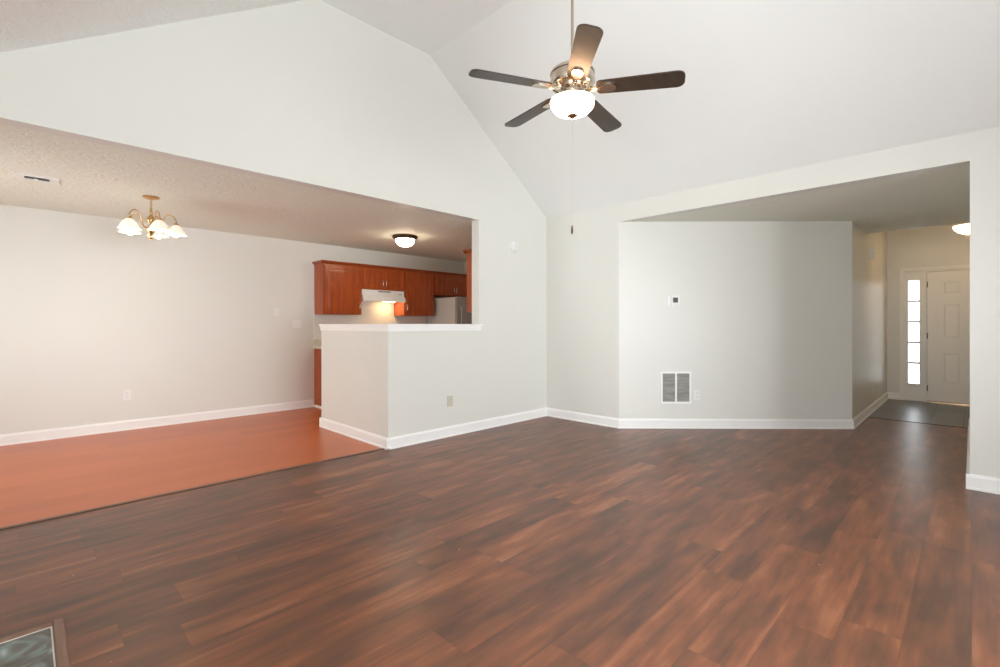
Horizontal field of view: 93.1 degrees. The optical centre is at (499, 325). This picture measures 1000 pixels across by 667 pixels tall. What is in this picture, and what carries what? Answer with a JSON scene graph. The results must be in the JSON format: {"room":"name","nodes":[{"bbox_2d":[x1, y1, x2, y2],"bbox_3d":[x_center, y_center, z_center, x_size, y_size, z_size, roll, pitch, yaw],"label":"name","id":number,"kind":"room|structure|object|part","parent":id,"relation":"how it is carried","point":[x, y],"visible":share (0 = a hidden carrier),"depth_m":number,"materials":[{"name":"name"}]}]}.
{"room":"living room","nodes":[
{"label":"living room","id":0,"kind":"room"},
{"bbox_2d":[0,204,463,434],"bbox_3d":[-3.487,-0.013,6.431,0.126,2.460,8.040,0,0,45],"label":"wall","id":1,"kind":"structure","parent":0,"point":[91,312],"depth_m":5.67,"materials":[{"name":"paint"}]},
{"bbox_2d":[123,390,130,399],"bbox_3d":[-4.327,0.811,5.500,0.010,0.117,0.072,0,0,45],"label":"wall outlet","id":2,"kind":"object","parent":1,"relation":"attached to","point":[126,393],"visible":1,"depth_m":5.50,"materials":[{"name":"white plastic"}]},
{"bbox_2d":[0,399,313,445],"bbox_3d":[-4.480,1.161,5.338,0.021,0.112,4.850,0,0,45],"label":"baseboard","id":3,"kind":"structure","parent":1,"relation":"attached to","point":[66,432],"depth_m":5.59,"materials":[{"name":"white paint"}]},
{"bbox_2d":[273,308,278,315],"bbox_3d":[-3.151,-0.186,6.676,0.018,0.117,0.072,0,0,45],"label":"light switch","id":4,"kind":"object","parent":1,"relation":"attached to","point":[275,310],"visible":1,"depth_m":6.67,"materials":[{"name":"white plastic"}]},
{"bbox_2d":[293,320,300,327],"bbox_3d":[-2.945,-0.017,6.883,0.018,0.117,0.118,0,0,45],"label":"light switch","id":5,"kind":"object","parent":1,"relation":"attached to","point":[296,323],"visible":1,"depth_m":6.88,"materials":[{"name":"white plastic"}]},
{"bbox_2d":[312,260,362,314],"bbox_3d":[-2.445,-0.550,7.147,0.350,0.780,0.643,0,0,45],"label":"upper cabinet","id":6,"kind":"object","parent":1,"relation":"attached to","point":[337,284],"visible":1,"depth_m":7.02,"materials":[{"name":"brown wood"}]},
{"bbox_3d":[-2.450,-0.917,7.152,0.334,0.046,0.643,0,0,45],"label":"crown molding","id":7,"kind":"part","parent":6,"relation":"part of","materials":[{"name":"brown wood"}]},
{"bbox_3d":[-2.337,-0.525,7.065,0.019,0.706,0.583,0,0,45],"label":"door","id":8,"kind":"part","parent":6,"relation":"part of","materials":[{"name":"brown wood"}]},
{"bbox_2d":[361,264,404,290],"bbox_3d":[-1.948,-0.749,7.646,0.350,0.382,0.766,0,0,45],"label":"upper cabinet","id":9,"kind":"object","parent":1,"relation":"attached to","point":[373,277],"visible":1,"depth_m":7.52,"materials":[{"name":"brown wood"}]},
{"bbox_3d":[-1.980,-0.724,7.423,0.019,0.308,0.356,0,0,45],"label":"door","id":10,"kind":"part","parent":9,"relation":"part of","materials":[{"name":"brown wood"}]},
{"bbox_2d":[361,289,405,301],"bbox_3d":[-1.946,-0.464,7.645,0.360,0.183,0.758,0,0,45],"label":"range hood","id":11,"kind":"object","parent":9,"relation":"attached to","point":[366,294],"visible":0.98,"depth_m":7.51,"materials":[{"name":"white metal"}]},
{"bbox_3d":[-1.847,-0.917,7.546,0.036,0.046,0.766,0,0,45],"label":"crown molding","id":12,"kind":"part","parent":9,"relation":"part of","materials":[{"name":"brown wood"}]},
{"bbox_3d":[-1.725,-0.724,7.680,0.019,0.308,0.356,0,0,45],"label":"door","id":13,"kind":"part","parent":9,"relation":"part of","materials":[{"name":"brown wood"}]},
{"bbox_2d":[394,268,434,315],"bbox_3d":[-1.462,-0.550,8.135,0.350,0.780,0.612,0,0,45],"label":"upper cabinet","id":14,"kind":"object","parent":1,"relation":"attached to","point":[418,284],"visible":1,"depth_m":8.01,"materials":[{"name":"brown wood"}]},
{"bbox_3d":[-1.367,-0.525,8.040,0.019,0.706,0.588,0,0,45],"label":"door","id":15,"kind":"part","parent":14,"relation":"part of","materials":[{"name":"brown wood"}]},
{"bbox_3d":[-1.361,-0.917,8.034,0.036,0.046,0.612,0,0,45],"label":"crown molding","id":16,"kind":"part","parent":14,"relation":"part of","materials":[{"name":"brown wood"}]},
{"bbox_2d":[434,271,466,296],"bbox_3d":[-0.922,-0.734,8.678,0.350,0.412,0.920,0,0,45],"label":"upper cabinet","id":17,"kind":"object","parent":1,"relation":"attached to","point":[446,284],"visible":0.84,"depth_m":8.51,"materials":[{"name":"brown wood"}]},
{"bbox_3d":[-0.981,-0.709,8.428,0.019,0.338,0.433,0,0,45],"label":"door","id":18,"kind":"part","parent":17,"relation":"part of","materials":[{"name":"brown wood"}]},
{"bbox_3d":[-0.821,-0.917,8.577,0.036,0.046,0.920,0,0,45],"label":"crown molding","id":19,"kind":"part","parent":17,"relation":"part of","materials":[{"name":"brown wood"}]},
{"bbox_3d":[-0.672,-0.709,8.739,0.019,0.338,0.433,0,0,45],"label":"door","id":20,"kind":"part","parent":17,"relation":"part of","materials":[{"name":"brown wood"}]},
{"bbox_2d":[0,123,471,261],"bbox_3d":[-2.462,-1.253,5.411,3.020,0.060,8.040,0,0,45],"label":"ceiling","id":21,"kind":"structure","parent":0,"point":[96,179],"depth_m":4.69,"materials":[{"name":"white paint"}]},
{"bbox_2d":[14,172,59,183],"bbox_3d":[-3.846,-1.210,3.938,0.170,0.025,0.270,0,0,45],"label":"ceiling vent","id":22,"kind":"object","parent":21,"relation":"in","point":[16,175],"visible":1,"depth_m":3.92,"materials":[{"name":"white plastic"}]},
{"bbox_2d":[117,195,186,240],"bbox_3d":[-3.316,-1.013,4.522,0.557,0.420,0.555,0,0,45],"label":"chandelier","id":23,"kind":"object","parent":21,"relation":"hanging from","point":[157,228],"visible":1,"depth_m":4.48,"materials":[{"name":"white glass"}]},
{"bbox_3d":[-3.387,-0.930,4.332,0.184,0.097,0.184,0,0,45],"label":"lamp shade","id":24,"kind":"part","parent":23,"relation":"part of","materials":[{"name":"white glass"}]},
{"bbox_3d":[-3.527,-0.930,4.518,0.184,0.097,0.184,0,0,45],"label":"lamp shade","id":25,"kind":"part","parent":23,"relation":"part of","materials":[{"name":"white glass"}]},
{"bbox_3d":[-3.364,-0.993,4.410,0.011,0.161,0.177,0,0,17],"label":"arm","id":26,"kind":"part","parent":23,"relation":"part of","materials":[{"name":"gold metal"}]},
{"bbox_3d":[-3.394,-0.930,4.708,0.184,0.097,0.184,0,0,45],"label":"lamp shade","id":27,"kind":"part","parent":23,"relation":"part of","materials":[{"name":"white glass"}]},
{"bbox_3d":[-3.167,-0.930,4.407,0.184,0.097,0.184,0,0,45],"label":"lamp shade","id":28,"kind":"part","parent":23,"relation":"part of","materials":[{"name":"white glass"}]},
{"bbox_3d":[-3.171,-0.930,4.640,0.184,0.097,0.184,0,0,45],"label":"lamp shade","id":29,"kind":"part","parent":23,"relation":"part of","materials":[{"name":"white glass"}]},
{"bbox_2d":[392,234,417,246],"bbox_3d":[-1.303,-1.144,6.500,0.344,0.158,0.344,0,0,45],"label":"flush ceiling light","id":30,"kind":"object","parent":21,"relation":"attached to","point":[404,240],"visible":1,"depth_m":6.40,"materials":[{"name":"white glass"}]},
{"bbox_2d":[0,0,546,437],"bbox_3d":[-0.926,-0.833,4.899,0.120,4.100,6.600,0,0,45],"label":"wall","id":31,"kind":"structure","parent":0,"point":[306,93],"depth_m":4.33,"materials":[{"name":"paint"}]},
{"bbox_2d":[447,395,452,406],"bbox_3d":[-0.544,0.831,5.191,0.010,0.117,0.072,0,0,45],"label":"wall outlet","id":32,"kind":"object","parent":31,"relation":"attached to","point":[449,398],"visible":1,"depth_m":5.18,"materials":[{"name":"beige plastic"}]},
{"bbox_2d":[386,407,546,449],"bbox_3d":[-0.234,1.161,5.495,0.021,0.112,2.464,0,0,45],"label":"baseboard","id":33,"kind":"structure","parent":31,"relation":"attached to","point":[444,432],"depth_m":5.28,"materials":[{"name":"white paint"}]},
{"bbox_2d":[463,248,471,312],"bbox_3d":[0.021,-0.550,6.191,0.350,0.780,1.064,0,0,45],"label":"upper cabinet","id":34,"kind":"object","parent":31,"relation":"attached to","point":[468,252],"visible":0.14,"depth_m":5.89,"materials":[{"name":"brown wood"}]},
{"bbox_3d":[0.026,-0.917,6.186,0.334,0.046,1.064,0,0,45],"label":"crown molding","id":35,"kind":"part","parent":34,"relation":"part of","materials":[{"name":"brown wood"}]},
{"bbox_2d":[510,241,518,252],"bbox_3d":[0.187,-0.973,5.901,0.044,0.144,0.144,0,0,45],"label":"smoke detector","id":36,"kind":"object","parent":31,"relation":"attached to","point":[514,247],"visible":1,"depth_m":5.88,"materials":[{"name":"white plastic"}]},
{"bbox_2d":[321,330,381,435],"bbox_3d":[-1.619,0.640,5.249,1.356,1.155,0.120,0,0,45],"label":"wall","id":37,"kind":"structure","parent":0,"point":[351,361],"depth_m":5.13,"materials":[{"name":"paint"}]},
{"bbox_2d":[320,417,388,449],"bbox_3d":[-1.626,1.161,5.157,1.518,0.112,0.021,0,0,45],"label":"baseboard","id":38,"kind":"structure","parent":37,"relation":"attached to","point":[355,433],"depth_m":5.07,"materials":[{"name":"white paint"}]},
{"bbox_2d":[319,324,482,331],"bbox_3d":[-1.186,0.025,5.599,1.520,0.074,1.270,0,0,45],"label":"trim","id":39,"kind":"structure","parent":37,"relation":"on","point":[331,327],"depth_m":5.05,"materials":[{"name":"white paint"}]},
{"bbox_2d":[464,262,466,273],"bbox_3d":[0.331,-0.003,8.219,2.780,2.440,0.120,0,0,45],"label":"wall","id":40,"kind":"structure","parent":0,"point":[465,263],"depth_m":9.12,"materials":[{"name":"paint"}]},
{"bbox_2d":[0,399,999,666],"bbox_3d":[1.448,1.257,4.682,9.591,0.080,12.520,0,0,45],"label":"floor","id":41,"kind":"structure","parent":0,"point":[546,541],"depth_m":2.61,"materials":[{"name":"brown wood"}]},
{"bbox_2d":[0,618,70,666],"bbox_3d":[-1.427,1.210,1.265,1.508,0.014,0.457,0,0,45],"label":"hearth","id":42,"kind":"object","parent":41,"relation":"on","point":[46,645],"visible":1,"depth_m":1.78,"materials":[{"name":"green marble"},{"name":"brown wood"},{"name":"pale grout"}]},
{"bbox_2d":[0,448,383,530],"bbox_3d":[-2.260,1.214,3.543,0.044,0.007,3.156,0,0,45],"label":"trim","id":43,"kind":"structure","parent":41,"relation":"on","point":[298,466],"depth_m":3.41,"materials":[{"name":"brown wood"}]},
{"bbox_2d":[314,349,320,408],"bbox_3d":[-2.332,0.781,7.050,0.650,0.872,0.608,0,0,45],"label":"base cabinet","id":44,"kind":"object","parent":41,"relation":"on","point":[317,352],"visible":0.04,"depth_m":6.99,"materials":[{"name":"brown wood"}]},
{"bbox_2d":[313,339,320,348],"bbox_3d":[-2.336,0.280,7.049,0.633,0.130,0.630,0,0,45],"label":"countertop","id":45,"kind":"structure","parent":44,"relation":"on","point":[316,343],"depth_m":7.06,"materials":[{"name":"beige laminate"}]},
{"bbox_2d":[428,297,471,323],"bbox_3d":[-0.718,0.361,8.472,0.875,1.712,0.760,0,0,45],"label":"refrigerator","id":46,"kind":"object","parent":41,"relation":"on","point":[450,310],"visible":0.2,"depth_m":8.08,"materials":[{"name":"grey metal"}]},
{"bbox_3d":[-0.460,-0.205,8.216,0.072,0.545,0.760,0,0,45],"label":"freezer door","id":47,"kind":"part","parent":46,"relation":"part of","materials":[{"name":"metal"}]},
{"bbox_2d":[868,417,967,427],"bbox_3d":[5.193,1.214,5.931,0.936,0.006,0.038,0,0,45],"label":"trim","id":48,"kind":"structure","parent":41,"relation":"on","point":[868,417],"depth_m":5.90,"materials":[{"name":"wood"}]},
{"bbox_2d":[0,0,999,217],"bbox_3d":[1.080,-2.167,2.172,6.572,1.611,5.523,0,0,45],"label":"ceiling","id":49,"kind":"structure","parent":0,"point":[770,86],"depth_m":3.95,"materials":[{"name":"paint"}]},
{"bbox_2d":[469,0,684,233],"bbox_3d":[0.455,-1.709,3.003,1.261,2.285,1.256,0,0,45],"label":"ceiling fan","id":50,"kind":"object","parent":49,"relation":"hanging from","point":[572,80],"visible":1,"depth_m":2.86,"materials":[{"name":"brown wood"}]},
{"bbox_3d":[0.066,-1.476,2.845,0.510,0.036,0.135,0,0,-17],"label":"blade","id":51,"kind":"part","parent":50,"relation":"part of","materials":[{"name":"brown wood"}]},
{"bbox_3d":[0.218,-1.470,3.296,0.136,0.031,0.510,0,0,-35],"label":"blade","id":52,"kind":"part","parent":50,"relation":"part of","materials":[{"name":"brown wood"}]},
{"bbox_3d":[0.290,-1.477,2.922,0.203,0.044,0.068,0,0,-22],"label":"blade arm","id":53,"kind":"part","parent":50,"relation":"part of","materials":[{"name":"silver metal"}]},
{"bbox_3d":[0.360,-1.476,3.107,0.068,0.045,0.203,0,0,-40],"label":"blade arm","id":54,"kind":"part","parent":50,"relation":"part of","materials":[{"name":"silver metal"}]},
{"bbox_3d":[0.453,-1.362,2.966,0.274,0.090,0.274,0,0,45],"label":"lamp shade","id":55,"kind":"part","parent":50,"relation":"part of","materials":[{"name":"white glass"}]},
{"bbox_3d":[0.444,-1.472,2.798,0.068,0.050,0.203,0,0,-4],"label":"blade arm","id":56,"kind":"part","parent":50,"relation":"part of","materials":[{"name":"silver metal"}]},
{"bbox_3d":[0.447,-1.462,2.561,0.134,0.046,0.510,0,0,0],"label":"blade","id":57,"kind":"part","parent":50,"relation":"part of","materials":[{"name":"brown wood"}]},
{"bbox_3d":[0.610,-1.467,2.906,0.202,0.054,0.068,0,0,14],"label":"blade arm","id":58,"kind":"part","parent":50,"relation":"part of","materials":[{"name":"silver metal"}]},
{"bbox_3d":[0.695,-1.454,3.290,0.136,0.048,0.510,0,0,36],"label":"blade","id":59,"kind":"part","parent":50,"relation":"part of","materials":[{"name":"brown wood"}]},
{"bbox_3d":[0.835,-1.449,2.834,0.510,0.058,0.135,0,0,18],"label":"blade","id":60,"kind":"part","parent":50,"relation":"part of","materials":[{"name":"brown wood"}]},
{"bbox_2d":[619,221,851,418],"bbox_3d":[2.770,-0.018,5.648,2.734,2.470,0.126,0,0,1],"label":"wall","id":61,"kind":"structure","parent":0,"point":[761,325],"depth_m":5.58,"materials":[{"name":"paint"}]},
{"bbox_2d":[667,296,679,304],"bbox_3d":[2.043,-0.291,5.579,0.134,0.110,0.031,0,0,1],"label":"thermostat","id":62,"kind":"object","parent":61,"relation":"attached to","point":[671,300],"visible":1,"depth_m":5.57,"materials":[{"name":"white plastic"}]},
{"bbox_3d":[1.994,-0.291,5.590,0.036,0.110,0.010,0,0,1],"label":"plate","id":63,"kind":"part","parent":62,"relation":"part of","materials":[{"name":"white plastic"}]},
{"bbox_2d":[661,372,690,403],"bbox_3d":[2.075,0.736,5.588,0.358,0.377,0.013,0,0,1],"label":"air vent","id":64,"kind":"object","parent":61,"relation":"in","point":[675,386],"visible":1,"depth_m":5.59,"materials":[{"name":"white metal"}]},
{"bbox_2d":[693,390,699,399],"bbox_3d":[2.318,0.823,5.586,0.072,0.117,0.010,0,0,1],"label":"wall outlet","id":65,"kind":"object","parent":61,"relation":"attached to","point":[696,393],"visible":1,"depth_m":5.58,"materials":[{"name":"white plastic"}]},
{"bbox_2d":[618,419,853,428],"bbox_3d":[2.763,1.161,5.574,2.746,0.112,0.021,0,0,1],"label":"baseboard","id":66,"kind":"structure","parent":61,"relation":"attached to","point":[622,423],"depth_m":5.57,"materials":[{"name":"white paint"}]},
{"bbox_2d":[547,126,999,477],"bbox_3d":[3.000,-0.133,4.101,6.572,2.700,0.120,0,0,45],"label":"wall","id":67,"kind":"structure","parent":0,"point":[583,265],"depth_m":4.70,"materials":[{"name":"paint"}]},
{"bbox_2d":[547,407,617,427],"bbox_3d":[1.012,1.161,5.979,1.104,0.112,0.021,0,0,45],"label":"baseboard","id":68,"kind":"structure","parent":67,"relation":"attached to","point":[551,412],"depth_m":5.94,"materials":[{"name":"white paint"}]},
{"bbox_2d":[966,473,999,494],"bbox_3d":[4.333,1.161,2.675,2.430,0.112,0.021,0,0,45],"label":"baseboard","id":69,"kind":"object","parent":67,"relation":"attached to","point":[977,482],"visible":1,"depth_m":3.46,"materials":[{"name":"white paint"}]},
{"bbox_2d":[635,165,969,231],"bbox_3d":[3.421,-1.253,5.704,3.417,0.060,2.747,0,0,45],"label":"ceiling","id":70,"kind":"structure","parent":0,"point":[942,196],"depth_m":4.84,"materials":[{"name":"white paint"}]},
{"bbox_2d":[852,221,886,418],"bbox_3d":[5.277,-0.188,6.798,0.120,2.810,3.357,0,0,45],"label":"wall","id":71,"kind":"structure","parent":0,"point":[869,276],"depth_m":6.45,"materials":[{"name":"paint"}]},
{"bbox_2d":[852,392,888,428],"bbox_3d":[5.281,1.161,6.702,0.021,0.112,3.249,0,0,45],"label":"baseboard","id":72,"kind":"structure","parent":71,"relation":"attached to","point":[869,410],"depth_m":6.39,"materials":[{"name":"white paint"}]},
{"bbox_2d":[870,247,874,258],"bbox_3d":[5.186,-1.003,6.595,0.036,0.160,0.110,0,0,45],"label":"door chime","id":73,"kind":"object","parent":71,"relation":"attached to","point":[872,249],"visible":1,"depth_m":6.56,"materials":[{"name":"white plastic"}]},
{"bbox_2d":[865,221,969,233],"bbox_3d":[5.709,-0.188,5.450,2.393,2.810,0.120,0,0,45],"label":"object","id":74,"kind":"structure","parent":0,"point":[965,221],"depth_m":5.93,"materials":[{"name":"paint"}]},
{"bbox_2d":[887,223,969,392],"bbox_3d":[7.310,-0.173,7.059,2.393,2.780,0.120,0,0,45],"label":"wall","id":75,"kind":"structure","parent":0,"point":[934,246],"depth_m":7.70,"materials":[{"name":"paint"}]},
{"bbox_2d":[888,392,899,399],"bbox_3d":[6.470,1.161,7.795,0.165,0.112,0.021,0,0,45],"label":"baseboard","id":76,"kind":"structure","parent":75,"relation":"attached to","point":[891,395],"depth_m":7.79,"materials":[{"name":"white paint"}]},
{"bbox_2d":[900,264,969,405],"bbox_3d":[7.021,0.150,7.308,1.303,2.135,0.176,0,0,45],"label":"door","id":77,"kind":"structure","parent":75,"relation":"in","point":[947,291],"depth_m":7.38,"materials":[{"name":"white paint"}]},
{"bbox_2d":[904,272,923,401],"bbox_3d":[6.684,0.185,7.644,0.245,2.064,0.054,0,0,45],"label":"window","id":78,"kind":"structure","parent":77,"relation":"attached to","point":[912,391],"depth_m":7.62,"materials":[{"name":"white paint"}]},
{"bbox_3d":[6.509,-1.593,6.340,2.513,0.060,2.270,0,0,45],"label":"ceiling","id":79,"kind":"structure","parent":0,"visible":0},
{"bbox_2d":[952,223,969,234],"bbox_3d":[6.291,-1.384,6.295,0.410,0.358,0.410,0,0,45],"label":"ceiling light","id":80,"kind":"object","parent":79,"relation":"attached to","point":[964,229],"visible":0.24,"depth_m":6.28,"materials":[{"name":"white glass"}]},
{"bbox_3d":[4.597,-0.013,4.548,0.120,2.460,2.767,0,0,45],"label":"wall","id":81,"kind":"structure","parent":0,"visible":0},
{"bbox_2d":[966,418,969,487],"bbox_3d":[4.533,1.161,4.584,0.021,0.112,3.007,0,0,45],"label":"baseboard","id":82,"kind":"structure","parent":81,"relation":"attached to","point":[968,439],"depth_m":3.99,"materials":[{"name":"white paint"}]}
]}

